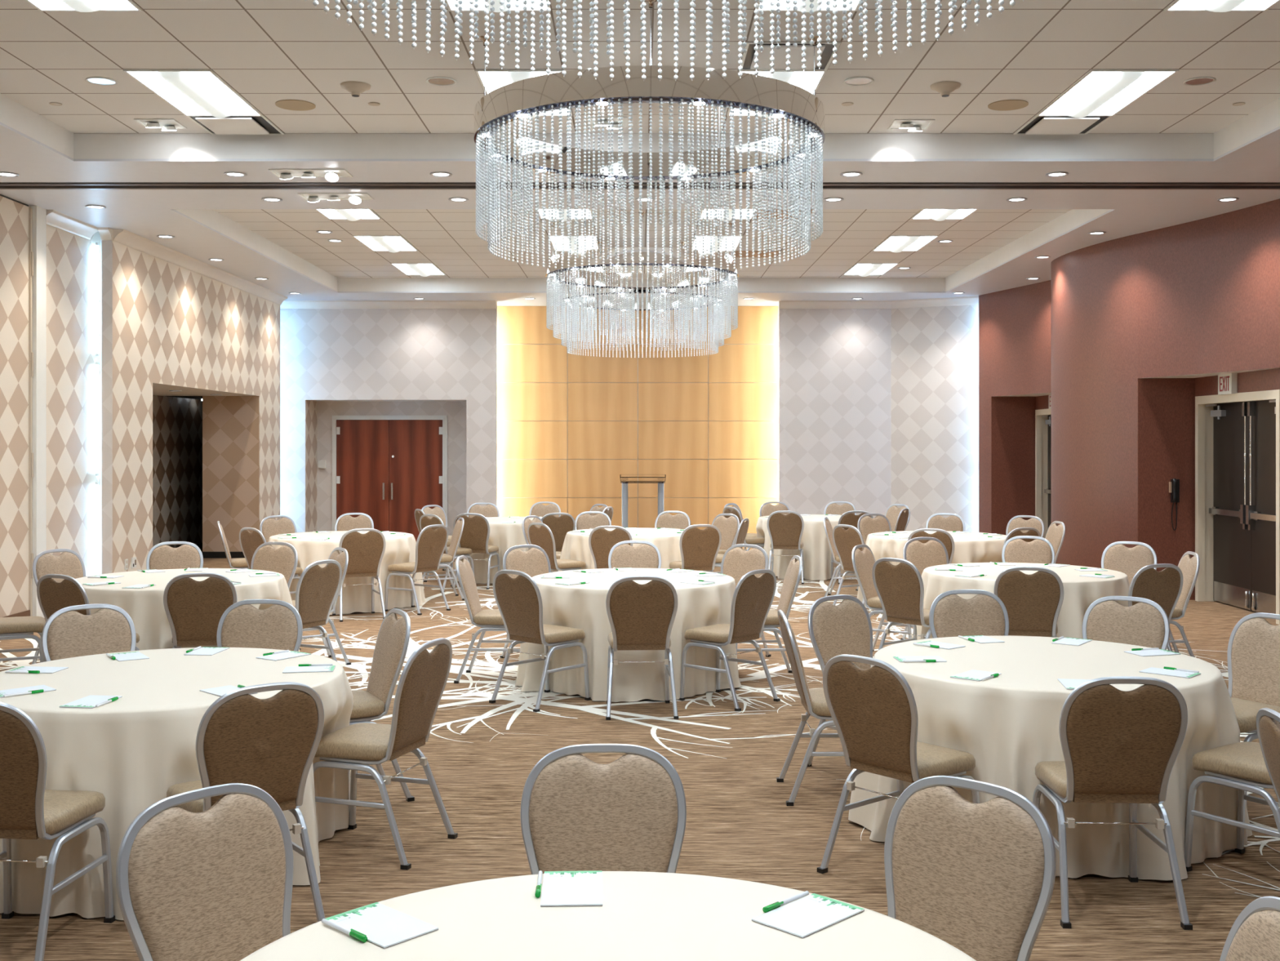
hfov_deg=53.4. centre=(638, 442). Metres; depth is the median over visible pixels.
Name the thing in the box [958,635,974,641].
pen
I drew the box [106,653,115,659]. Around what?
pen
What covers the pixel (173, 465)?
wall
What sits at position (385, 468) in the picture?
door
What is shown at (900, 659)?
notepad
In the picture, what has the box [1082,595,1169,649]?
banquet chair
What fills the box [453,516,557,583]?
tablecloth
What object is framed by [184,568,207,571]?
notepad
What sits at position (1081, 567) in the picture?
pen
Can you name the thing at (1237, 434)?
door
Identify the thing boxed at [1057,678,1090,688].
notepad
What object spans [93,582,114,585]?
pen
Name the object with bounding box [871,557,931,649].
banquet chair
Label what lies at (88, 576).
pen
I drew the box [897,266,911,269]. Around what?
recessed light
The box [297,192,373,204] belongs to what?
spotlight
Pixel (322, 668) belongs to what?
notepad
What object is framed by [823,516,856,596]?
banquet chair
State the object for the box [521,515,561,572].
banquet chair
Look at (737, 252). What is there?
ceiling vent
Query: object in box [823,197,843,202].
recessed light
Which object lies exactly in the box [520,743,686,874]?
banquet chair
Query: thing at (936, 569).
pen
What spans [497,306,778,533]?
wall panel
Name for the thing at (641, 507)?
lectern
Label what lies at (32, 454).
partition hinge
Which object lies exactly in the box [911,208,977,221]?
fluorescent troffer
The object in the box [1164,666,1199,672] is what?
pen
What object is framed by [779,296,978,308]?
trim
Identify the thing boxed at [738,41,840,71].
ceiling vent
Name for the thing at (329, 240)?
recessed light
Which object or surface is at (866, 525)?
banquet chair
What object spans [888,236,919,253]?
diffuser
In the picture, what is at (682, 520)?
banquet chair
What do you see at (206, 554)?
baseboard
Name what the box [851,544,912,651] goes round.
banquet chair
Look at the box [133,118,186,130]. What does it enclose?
spotlight
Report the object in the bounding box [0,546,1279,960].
floor
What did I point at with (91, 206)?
recessed light
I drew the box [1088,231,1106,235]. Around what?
recessed light
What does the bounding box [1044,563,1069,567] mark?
notepad
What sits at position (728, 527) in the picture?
banquet chair
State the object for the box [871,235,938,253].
fluorescent troffer
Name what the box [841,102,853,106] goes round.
sprinkler cover
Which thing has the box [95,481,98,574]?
tube
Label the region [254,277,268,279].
recessed light
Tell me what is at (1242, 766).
banquet chair
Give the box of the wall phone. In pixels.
[1168,478,1179,530]
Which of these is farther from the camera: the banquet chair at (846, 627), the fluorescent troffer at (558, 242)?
the fluorescent troffer at (558, 242)
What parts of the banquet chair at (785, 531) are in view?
leg, backrest, frame, seat, leg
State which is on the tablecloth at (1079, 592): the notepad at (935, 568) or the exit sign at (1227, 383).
the notepad at (935, 568)
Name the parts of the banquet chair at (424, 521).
backrest, frame, leg, leg, seat, leg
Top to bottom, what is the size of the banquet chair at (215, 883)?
0.924 m
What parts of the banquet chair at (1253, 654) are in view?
leg, frame, seat, backrest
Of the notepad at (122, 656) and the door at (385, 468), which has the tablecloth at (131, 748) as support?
the notepad at (122, 656)
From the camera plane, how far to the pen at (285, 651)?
6.06 m
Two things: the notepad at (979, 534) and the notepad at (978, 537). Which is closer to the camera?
the notepad at (978, 537)
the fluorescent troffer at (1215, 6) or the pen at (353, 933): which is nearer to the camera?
the pen at (353, 933)
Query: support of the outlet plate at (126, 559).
attached to the wall at (173, 465)
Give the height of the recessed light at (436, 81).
0.008 m
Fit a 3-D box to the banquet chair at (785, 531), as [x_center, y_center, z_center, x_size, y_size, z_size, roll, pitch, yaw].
[1.885,1.313,16.253,0.466,0.924,0.542,0,0,10]
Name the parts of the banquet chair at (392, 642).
seat, frame, leg, backrest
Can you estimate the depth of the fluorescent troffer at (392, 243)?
16.45 m
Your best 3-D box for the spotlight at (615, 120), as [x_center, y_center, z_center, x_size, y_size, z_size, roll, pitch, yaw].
[-0.250,-2.569,10.300,0.320,0.060,0.300,0,0,0]
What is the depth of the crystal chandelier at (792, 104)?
7.89 m
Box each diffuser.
[392,263,443,274]
[588,266,602,271]
[686,266,699,271]
[707,236,724,252]
[718,208,737,221]
[857,263,882,276]
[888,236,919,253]
[931,208,959,221]
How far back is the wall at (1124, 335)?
14.59 m
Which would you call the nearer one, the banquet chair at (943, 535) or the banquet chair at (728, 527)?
the banquet chair at (943, 535)
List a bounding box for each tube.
[95,242,98,355]
[95,362,98,475]
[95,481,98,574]
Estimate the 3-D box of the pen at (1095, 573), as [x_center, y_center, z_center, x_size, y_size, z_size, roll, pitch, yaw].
[3.527,1.001,9.642,0.013,0.012,0.149,0,0,-44]
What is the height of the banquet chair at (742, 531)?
0.924 m
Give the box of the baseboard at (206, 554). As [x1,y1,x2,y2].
[3,542,244,617]
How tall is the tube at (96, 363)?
1.260 m
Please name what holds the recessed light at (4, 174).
in the ceiling
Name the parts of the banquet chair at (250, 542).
backrest, frame, seat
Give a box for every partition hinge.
[31,251,33,275]
[31,352,33,376]
[31,453,33,476]
[31,553,33,577]
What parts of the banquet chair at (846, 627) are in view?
leg, frame, backrest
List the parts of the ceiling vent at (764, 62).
blank panel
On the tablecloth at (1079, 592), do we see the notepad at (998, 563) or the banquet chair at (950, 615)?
the notepad at (998, 563)
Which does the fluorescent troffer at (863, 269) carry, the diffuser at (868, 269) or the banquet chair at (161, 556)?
the diffuser at (868, 269)
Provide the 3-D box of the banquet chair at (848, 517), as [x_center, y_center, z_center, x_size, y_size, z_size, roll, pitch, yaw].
[2.714,1.313,16.226,0.466,0.924,0.542,0,0,-5]
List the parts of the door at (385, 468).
hinge plate, hinge plate, handle, handle, hinge plate, hinge plate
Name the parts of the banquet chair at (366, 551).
seat, cross rod, frame, backrest, leg, leg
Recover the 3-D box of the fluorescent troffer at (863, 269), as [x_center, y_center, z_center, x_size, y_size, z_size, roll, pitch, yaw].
[3.454,-2.572,19.020,0.612,0.053,1.225,0,0,0]
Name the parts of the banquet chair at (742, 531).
seat, backrest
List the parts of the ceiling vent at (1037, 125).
blank panel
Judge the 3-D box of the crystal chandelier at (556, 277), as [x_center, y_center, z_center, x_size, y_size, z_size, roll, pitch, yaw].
[0.040,-1.942,15.498,2.350,1.315,2.354,0,0,0]
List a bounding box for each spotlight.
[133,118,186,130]
[268,168,352,182]
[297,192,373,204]
[587,116,627,128]
[888,119,934,131]
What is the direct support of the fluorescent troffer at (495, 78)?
attached to the ceiling
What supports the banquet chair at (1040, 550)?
on the floor
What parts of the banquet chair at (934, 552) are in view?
leg, frame, backrest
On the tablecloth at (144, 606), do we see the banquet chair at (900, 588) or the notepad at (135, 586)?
the notepad at (135, 586)
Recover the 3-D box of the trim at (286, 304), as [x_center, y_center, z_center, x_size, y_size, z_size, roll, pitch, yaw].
[-4.340,-2.303,21.235,3.920,0.124,0.130,0,0,0]
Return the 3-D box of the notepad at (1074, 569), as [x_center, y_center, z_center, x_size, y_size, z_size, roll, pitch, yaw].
[3.578,1.005,10.075,0.216,0.004,0.135,0,0,-2]
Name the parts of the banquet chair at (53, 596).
backrest, frame, seat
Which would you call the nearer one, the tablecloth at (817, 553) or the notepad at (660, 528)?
the notepad at (660, 528)
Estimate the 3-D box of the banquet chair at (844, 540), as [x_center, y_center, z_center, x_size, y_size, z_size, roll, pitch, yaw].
[2.369,1.313,13.410,0.542,0.924,0.466,0,0,-33]
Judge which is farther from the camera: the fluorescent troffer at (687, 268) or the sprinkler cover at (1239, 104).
the fluorescent troffer at (687, 268)
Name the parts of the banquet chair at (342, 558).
seat, leg, backrest, frame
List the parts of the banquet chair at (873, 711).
leg, backrest, cross rod, frame, leg, seat, leg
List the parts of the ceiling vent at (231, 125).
blank panel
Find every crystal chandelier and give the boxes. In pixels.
[305,0,1023,81]
[473,0,825,273]
[545,211,738,343]
[560,270,724,357]
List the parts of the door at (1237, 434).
kick plate, vertical rod, vertical rod, kick plate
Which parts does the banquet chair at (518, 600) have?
leg, backrest, cross rod, frame, leg, seat, leg, leg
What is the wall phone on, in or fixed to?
attached to the wall at (1124, 335)
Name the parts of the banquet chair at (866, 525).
frame, backrest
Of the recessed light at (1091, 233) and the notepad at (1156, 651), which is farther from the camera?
the recessed light at (1091, 233)
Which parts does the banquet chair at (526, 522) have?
frame, backrest, seat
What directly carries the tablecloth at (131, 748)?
on the round table
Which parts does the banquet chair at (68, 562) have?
frame, backrest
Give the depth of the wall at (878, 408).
21.30 m
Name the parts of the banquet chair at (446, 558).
seat, frame, backrest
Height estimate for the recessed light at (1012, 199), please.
0.010 m
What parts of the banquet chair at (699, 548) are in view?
seat, backrest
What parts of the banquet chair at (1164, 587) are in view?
frame, backrest, leg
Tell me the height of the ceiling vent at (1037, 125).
0.029 m
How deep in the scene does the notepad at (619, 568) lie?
10.09 m
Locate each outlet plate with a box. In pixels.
[124,558,128,569]
[131,556,136,568]
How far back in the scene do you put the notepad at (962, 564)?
10.43 m
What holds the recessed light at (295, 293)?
in the ceiling
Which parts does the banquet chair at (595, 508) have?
backrest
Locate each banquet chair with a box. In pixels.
[0,616,45,662]
[0,702,115,960]
[31,548,85,663]
[36,573,139,650]
[41,603,136,661]
[115,782,293,960]
[146,541,203,569]
[163,572,237,648]
[166,681,324,921]
[216,599,302,651]
[217,520,248,568]
[239,527,302,593]
[250,541,300,649]
[259,515,296,542]
[292,546,351,664]
[295,559,342,661]
[312,637,457,870]
[332,528,386,622]
[334,512,373,530]
[349,608,414,801]
[384,524,450,615]
[414,508,455,582]
[419,514,474,591]
[422,504,452,572]
[422,516,464,599]
[452,512,500,589]
[453,555,519,683]
[466,502,499,517]
[488,569,591,711]
[500,544,551,657]
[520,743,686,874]
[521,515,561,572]
[527,522,586,570]
[528,501,560,516]
[541,512,575,551]
[574,511,611,530]
[588,503,608,515]
[588,525,632,568]
[602,506,613,521]
[605,575,678,719]
[608,540,661,568]
[654,511,690,528]
[669,524,721,572]
[678,568,780,711]
[711,513,739,573]
[714,518,749,566]
[720,543,770,657]
[722,506,764,551]
[724,502,756,549]
[735,555,802,672]
[759,501,790,516]
[767,510,804,583]
[776,609,844,805]
[807,594,872,766]
[817,653,979,873]
[823,501,856,515]
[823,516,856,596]
[830,511,873,584]
[832,524,864,604]
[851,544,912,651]
[855,513,891,591]
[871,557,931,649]
[884,503,910,531]
[884,775,1056,960]
[894,508,909,531]
[901,537,948,639]
[907,528,955,564]
[925,512,964,531]
[928,589,1008,638]
[993,566,1063,637]
[1001,535,1054,564]
[1003,527,1040,545]
[1005,515,1044,537]
[1032,675,1192,929]
[1044,520,1065,563]
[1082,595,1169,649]
[1101,541,1157,585]
[1128,563,1182,651]
[1168,551,1199,657]
[1184,741,1279,871]
[1219,895,1279,960]
[1226,612,1279,801]
[1256,707,1279,803]
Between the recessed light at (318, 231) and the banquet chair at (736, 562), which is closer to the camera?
the banquet chair at (736, 562)
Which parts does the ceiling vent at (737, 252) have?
blank panel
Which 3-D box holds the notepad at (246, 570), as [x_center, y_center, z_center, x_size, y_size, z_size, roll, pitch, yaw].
[-3.108,1.005,9.987,0.135,0.004,0.216,0,0,37]
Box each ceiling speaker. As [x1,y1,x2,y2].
[275,99,315,111]
[987,99,1028,111]
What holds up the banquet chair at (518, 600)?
on the floor
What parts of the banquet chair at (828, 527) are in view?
backrest, frame, seat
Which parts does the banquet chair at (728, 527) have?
seat, backrest, frame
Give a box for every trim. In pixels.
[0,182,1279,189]
[28,205,46,617]
[46,209,97,239]
[97,227,288,305]
[280,300,496,308]
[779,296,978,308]
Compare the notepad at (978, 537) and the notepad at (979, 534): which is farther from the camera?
the notepad at (979, 534)
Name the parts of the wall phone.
cord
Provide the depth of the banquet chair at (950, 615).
7.33 m
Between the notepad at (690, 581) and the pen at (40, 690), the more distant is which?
the notepad at (690, 581)
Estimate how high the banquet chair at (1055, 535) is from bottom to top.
0.924 m
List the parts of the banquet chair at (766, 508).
backrest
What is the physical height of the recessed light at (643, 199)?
0.010 m
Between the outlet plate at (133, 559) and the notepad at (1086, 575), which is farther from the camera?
the outlet plate at (133, 559)
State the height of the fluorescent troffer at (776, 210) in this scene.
0.020 m
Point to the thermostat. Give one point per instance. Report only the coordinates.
(322, 464)
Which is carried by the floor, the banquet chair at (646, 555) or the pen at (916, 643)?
the banquet chair at (646, 555)
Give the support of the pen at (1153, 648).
on the tablecloth at (1009, 722)
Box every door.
[332,415,447,541]
[1035,408,1051,537]
[1195,389,1279,624]
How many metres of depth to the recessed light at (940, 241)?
16.40 m
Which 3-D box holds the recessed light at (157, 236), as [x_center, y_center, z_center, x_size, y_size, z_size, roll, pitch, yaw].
[-5.420,-2.360,14.580,0.196,0.010,0.196,0,0,0]
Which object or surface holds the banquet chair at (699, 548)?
on the floor
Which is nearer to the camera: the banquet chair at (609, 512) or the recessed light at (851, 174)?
the recessed light at (851, 174)
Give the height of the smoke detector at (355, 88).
0.078 m
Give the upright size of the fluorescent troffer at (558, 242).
0.053 m
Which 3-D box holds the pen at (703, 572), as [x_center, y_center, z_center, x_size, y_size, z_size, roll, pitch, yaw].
[0.533,1.001,9.771,0.149,0.012,0.013,0,0,-22]
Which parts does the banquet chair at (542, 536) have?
backrest, seat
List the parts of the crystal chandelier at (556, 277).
underside plate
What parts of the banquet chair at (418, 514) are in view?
backrest, frame, seat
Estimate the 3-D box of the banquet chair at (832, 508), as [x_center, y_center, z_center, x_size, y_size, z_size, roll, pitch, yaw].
[2.890,1.313,18.297,0.466,0.924,0.542,0,0,10]
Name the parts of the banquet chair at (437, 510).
backrest, frame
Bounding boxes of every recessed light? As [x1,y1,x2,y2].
[0,171,18,177]
[84,76,118,86]
[84,204,106,208]
[156,235,174,238]
[208,258,224,261]
[223,171,247,177]
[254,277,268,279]
[262,197,282,202]
[288,292,301,294]
[316,230,332,233]
[327,239,342,242]
[426,76,456,86]
[430,171,452,177]
[448,197,468,202]
[635,197,654,202]
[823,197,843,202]
[840,171,862,177]
[843,76,874,86]
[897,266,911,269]
[937,240,953,243]
[1006,197,1026,202]
[1026,277,1039,279]
[1035,255,1050,258]
[1045,171,1068,177]
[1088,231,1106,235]
[1182,76,1216,86]
[1217,197,1239,202]
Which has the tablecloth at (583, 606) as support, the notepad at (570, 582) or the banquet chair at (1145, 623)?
the notepad at (570, 582)
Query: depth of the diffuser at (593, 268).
18.99 m
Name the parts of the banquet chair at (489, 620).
backrest, frame, seat, leg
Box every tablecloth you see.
[0,647,353,919]
[75,568,299,651]
[240,871,976,960]
[268,530,426,614]
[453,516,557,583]
[515,568,741,702]
[558,527,684,571]
[755,514,856,580]
[848,635,1252,879]
[857,530,1006,608]
[911,562,1129,639]
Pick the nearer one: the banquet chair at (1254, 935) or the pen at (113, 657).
the banquet chair at (1254, 935)
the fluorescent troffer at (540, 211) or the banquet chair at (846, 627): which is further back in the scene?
the fluorescent troffer at (540, 211)
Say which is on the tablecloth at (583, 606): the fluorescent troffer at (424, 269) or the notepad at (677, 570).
the notepad at (677, 570)
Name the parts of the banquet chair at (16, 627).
leg, frame, seat, leg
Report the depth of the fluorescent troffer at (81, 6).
7.52 m
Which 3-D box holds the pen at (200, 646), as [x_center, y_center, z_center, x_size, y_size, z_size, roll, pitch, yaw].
[-2.158,1.001,6.174,0.013,0.012,0.149,0,0,5]
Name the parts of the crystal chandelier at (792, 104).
underside plate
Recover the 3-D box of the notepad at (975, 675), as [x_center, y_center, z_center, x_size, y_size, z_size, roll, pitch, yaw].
[1.458,1.005,5.509,0.135,0.004,0.216,0,0,40]
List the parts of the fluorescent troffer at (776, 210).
blank panel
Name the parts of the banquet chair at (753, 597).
leg, leg, seat, leg, frame, cross rod, backrest, leg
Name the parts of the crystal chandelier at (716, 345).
underside plate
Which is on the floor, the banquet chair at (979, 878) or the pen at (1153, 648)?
the banquet chair at (979, 878)
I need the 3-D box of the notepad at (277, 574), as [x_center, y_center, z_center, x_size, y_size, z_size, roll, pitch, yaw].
[-2.846,1.005,9.673,0.216,0.004,0.135,0,0,-23]
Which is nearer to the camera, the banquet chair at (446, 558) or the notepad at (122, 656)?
the notepad at (122, 656)
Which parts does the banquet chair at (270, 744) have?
seat, frame, backrest, leg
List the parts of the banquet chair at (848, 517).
leg, backrest, frame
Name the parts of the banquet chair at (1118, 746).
leg, seat, cross rod, frame, backrest, leg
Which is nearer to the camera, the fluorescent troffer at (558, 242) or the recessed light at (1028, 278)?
the fluorescent troffer at (558, 242)
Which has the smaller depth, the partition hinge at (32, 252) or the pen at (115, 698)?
the pen at (115, 698)
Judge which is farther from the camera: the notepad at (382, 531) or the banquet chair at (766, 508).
the banquet chair at (766, 508)
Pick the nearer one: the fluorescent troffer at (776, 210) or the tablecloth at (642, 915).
the tablecloth at (642, 915)
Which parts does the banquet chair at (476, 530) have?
backrest, frame, seat, leg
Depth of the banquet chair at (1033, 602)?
8.80 m
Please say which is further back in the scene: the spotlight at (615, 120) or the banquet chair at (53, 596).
the spotlight at (615, 120)
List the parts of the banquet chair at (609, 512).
backrest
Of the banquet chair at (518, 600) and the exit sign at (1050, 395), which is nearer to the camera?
the banquet chair at (518, 600)
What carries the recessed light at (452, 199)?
in the ceiling
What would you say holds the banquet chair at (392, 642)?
on the floor
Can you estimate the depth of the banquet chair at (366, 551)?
12.73 m
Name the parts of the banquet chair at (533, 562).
leg, frame, backrest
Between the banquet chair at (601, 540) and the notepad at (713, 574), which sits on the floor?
the banquet chair at (601, 540)
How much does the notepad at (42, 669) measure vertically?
0.004 m
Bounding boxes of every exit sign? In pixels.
[1048,394,1051,408]
[1217,373,1237,394]
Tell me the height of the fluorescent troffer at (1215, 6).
0.053 m
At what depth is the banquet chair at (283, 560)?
10.89 m
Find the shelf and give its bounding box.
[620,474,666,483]
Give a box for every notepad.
[0,684,56,697]
[4,666,68,673]
[59,694,122,707]
[82,581,119,585]
[91,574,124,577]
[109,651,149,661]
[121,584,155,588]
[140,568,164,573]
[183,646,230,655]
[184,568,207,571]
[200,684,257,696]
[226,568,259,573]
[248,573,279,577]
[255,650,311,660]
[282,665,335,672]
[311,537,326,540]
[325,902,438,948]
[382,531,397,533]
[385,533,405,535]
[540,575,571,577]
[540,870,602,906]
[555,581,589,585]
[576,568,604,573]
[617,567,636,570]
[657,528,675,529]
[663,568,694,572]
[680,580,715,584]
[693,573,726,576]
[751,893,864,937]
[893,656,946,662]
[917,640,965,648]
[934,568,963,570]
[950,669,1001,680]
[951,531,971,533]
[954,563,978,566]
[955,573,986,577]
[963,635,1004,643]
[977,537,1000,538]
[978,533,1002,535]
[995,562,1014,564]
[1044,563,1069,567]
[1051,636,1092,645]
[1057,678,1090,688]
[1074,568,1106,570]
[1080,573,1115,577]
[1124,648,1181,656]
[1139,666,1200,678]
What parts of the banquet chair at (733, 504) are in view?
frame, backrest, seat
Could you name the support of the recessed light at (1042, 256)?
in the ceiling
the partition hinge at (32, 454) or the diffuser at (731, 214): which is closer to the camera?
the partition hinge at (32, 454)
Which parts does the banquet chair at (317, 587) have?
cross rod, seat, frame, backrest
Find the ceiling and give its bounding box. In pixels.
[0,0,1279,306]
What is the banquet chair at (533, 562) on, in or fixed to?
on the floor
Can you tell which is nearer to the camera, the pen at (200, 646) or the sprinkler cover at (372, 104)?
the pen at (200, 646)
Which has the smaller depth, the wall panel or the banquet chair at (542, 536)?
the banquet chair at (542, 536)
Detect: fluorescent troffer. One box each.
[25,0,142,12]
[123,69,262,117]
[315,208,381,221]
[352,235,417,253]
[390,262,445,276]
[444,0,551,12]
[475,69,572,117]
[537,208,592,221]
[547,235,599,251]
[579,266,604,271]
[684,266,704,271]
[690,235,743,252]
[698,208,756,221]
[726,71,826,117]
[755,0,862,12]
[843,262,898,276]
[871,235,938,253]
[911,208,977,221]
[1035,69,1178,117]
[1163,0,1279,12]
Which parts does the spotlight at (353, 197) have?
frame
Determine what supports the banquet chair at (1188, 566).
on the floor
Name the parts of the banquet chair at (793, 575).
seat, frame, backrest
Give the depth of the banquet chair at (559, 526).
15.57 m
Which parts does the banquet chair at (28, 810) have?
leg, backrest, cross rod, frame, seat, leg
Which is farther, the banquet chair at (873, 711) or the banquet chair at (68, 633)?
the banquet chair at (68, 633)
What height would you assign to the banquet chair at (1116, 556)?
0.924 m
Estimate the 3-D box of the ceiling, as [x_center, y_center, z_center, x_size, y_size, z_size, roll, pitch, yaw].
[0.000,-2.498,9.200,15.200,0.264,26.800,0,0,0]
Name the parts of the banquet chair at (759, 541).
backrest, seat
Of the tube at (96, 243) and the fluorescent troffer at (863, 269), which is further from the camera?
the fluorescent troffer at (863, 269)
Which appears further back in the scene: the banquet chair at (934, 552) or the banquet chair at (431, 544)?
the banquet chair at (431, 544)
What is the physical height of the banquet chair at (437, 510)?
0.924 m
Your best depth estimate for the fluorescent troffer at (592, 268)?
18.99 m
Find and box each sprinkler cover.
[48,102,62,106]
[368,102,380,106]
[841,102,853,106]
[1232,102,1244,106]
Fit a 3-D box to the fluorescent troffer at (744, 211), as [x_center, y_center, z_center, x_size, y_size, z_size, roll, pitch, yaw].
[1.004,-2.572,14.120,0.612,0.053,1.225,0,0,0]
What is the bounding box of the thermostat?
[318,460,326,468]
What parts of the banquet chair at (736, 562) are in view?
backrest, frame, leg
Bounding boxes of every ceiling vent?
[186,115,284,134]
[733,250,779,257]
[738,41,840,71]
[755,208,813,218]
[1013,115,1112,134]
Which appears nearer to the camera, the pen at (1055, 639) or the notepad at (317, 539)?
the pen at (1055, 639)
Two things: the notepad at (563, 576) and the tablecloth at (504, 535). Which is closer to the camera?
the notepad at (563, 576)
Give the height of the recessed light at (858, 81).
0.008 m
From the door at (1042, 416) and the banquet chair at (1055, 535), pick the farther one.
the door at (1042, 416)
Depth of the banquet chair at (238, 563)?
13.73 m
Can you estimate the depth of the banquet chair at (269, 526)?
14.90 m
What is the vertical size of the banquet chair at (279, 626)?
0.924 m
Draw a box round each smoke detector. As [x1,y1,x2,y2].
[340,80,370,97]
[929,80,960,97]
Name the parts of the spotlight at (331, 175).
frame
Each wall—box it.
[0,194,279,617]
[280,301,978,535]
[978,198,1279,599]
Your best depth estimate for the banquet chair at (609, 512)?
17.08 m
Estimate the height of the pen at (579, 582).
0.012 m
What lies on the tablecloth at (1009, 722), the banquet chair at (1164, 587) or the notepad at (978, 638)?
the notepad at (978, 638)
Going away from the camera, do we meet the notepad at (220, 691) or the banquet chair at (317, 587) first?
the notepad at (220, 691)
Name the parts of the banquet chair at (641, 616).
leg, seat, cross rod, frame, backrest, leg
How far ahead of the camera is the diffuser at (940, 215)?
14.30 m
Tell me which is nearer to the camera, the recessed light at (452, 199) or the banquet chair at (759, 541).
the recessed light at (452, 199)
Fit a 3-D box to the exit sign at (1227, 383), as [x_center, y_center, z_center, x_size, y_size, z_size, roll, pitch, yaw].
[6.228,-0.625,13.470,0.062,0.220,0.310,0,0,0]
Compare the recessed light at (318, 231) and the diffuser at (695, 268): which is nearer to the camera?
the recessed light at (318, 231)
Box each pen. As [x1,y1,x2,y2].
[4,688,44,697]
[5,670,39,673]
[88,576,106,577]
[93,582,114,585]
[95,696,118,706]
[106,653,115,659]
[186,645,201,653]
[262,649,288,655]
[298,663,333,666]
[321,918,367,942]
[534,870,542,897]
[542,576,562,577]
[569,582,586,585]
[697,579,715,582]
[698,572,717,573]
[762,890,808,912]
[903,659,936,662]
[913,642,939,648]
[936,568,955,570]
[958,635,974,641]
[981,673,999,680]
[1052,635,1063,641]
[1080,567,1099,568]
[1094,573,1114,576]
[1131,647,1159,650]
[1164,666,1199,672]
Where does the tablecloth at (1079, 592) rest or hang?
on the round table
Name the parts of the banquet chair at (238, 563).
backrest, seat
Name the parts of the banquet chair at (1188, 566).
seat, frame, backrest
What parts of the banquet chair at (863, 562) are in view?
backrest, frame, seat, leg, leg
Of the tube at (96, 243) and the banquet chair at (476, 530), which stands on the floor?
the banquet chair at (476, 530)
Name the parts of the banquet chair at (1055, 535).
backrest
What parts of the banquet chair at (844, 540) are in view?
backrest, frame, seat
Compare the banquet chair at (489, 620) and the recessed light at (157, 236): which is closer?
the banquet chair at (489, 620)
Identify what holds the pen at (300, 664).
on the tablecloth at (131, 748)
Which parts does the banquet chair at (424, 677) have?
leg, leg, seat, frame, cross rod, backrest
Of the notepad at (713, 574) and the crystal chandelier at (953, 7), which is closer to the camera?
the crystal chandelier at (953, 7)
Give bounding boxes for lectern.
[620,474,666,528]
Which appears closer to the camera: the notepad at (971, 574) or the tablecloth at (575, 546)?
the notepad at (971, 574)
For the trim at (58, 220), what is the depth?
13.44 m
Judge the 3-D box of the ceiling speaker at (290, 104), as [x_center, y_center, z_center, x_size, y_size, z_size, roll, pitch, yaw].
[-2.640,-2.595,9.790,0.300,0.007,0.300,0,0,0]
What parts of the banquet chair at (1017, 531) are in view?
backrest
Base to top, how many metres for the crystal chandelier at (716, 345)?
1.315 m
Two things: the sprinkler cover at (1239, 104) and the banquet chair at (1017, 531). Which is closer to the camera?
the sprinkler cover at (1239, 104)
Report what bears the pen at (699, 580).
on the tablecloth at (583, 606)
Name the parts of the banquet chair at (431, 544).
leg, leg, seat, leg, frame, backrest, leg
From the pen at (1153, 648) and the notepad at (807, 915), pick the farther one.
the pen at (1153, 648)
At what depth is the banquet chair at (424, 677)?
5.44 m
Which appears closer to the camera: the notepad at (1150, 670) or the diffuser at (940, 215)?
the notepad at (1150, 670)
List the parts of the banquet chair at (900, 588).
leg, backrest, cross rod, seat, leg, leg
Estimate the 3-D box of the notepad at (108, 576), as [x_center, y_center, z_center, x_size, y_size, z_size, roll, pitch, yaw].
[-4.007,1.005,9.571,0.216,0.004,0.135,0,0,11]
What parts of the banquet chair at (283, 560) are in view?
backrest, frame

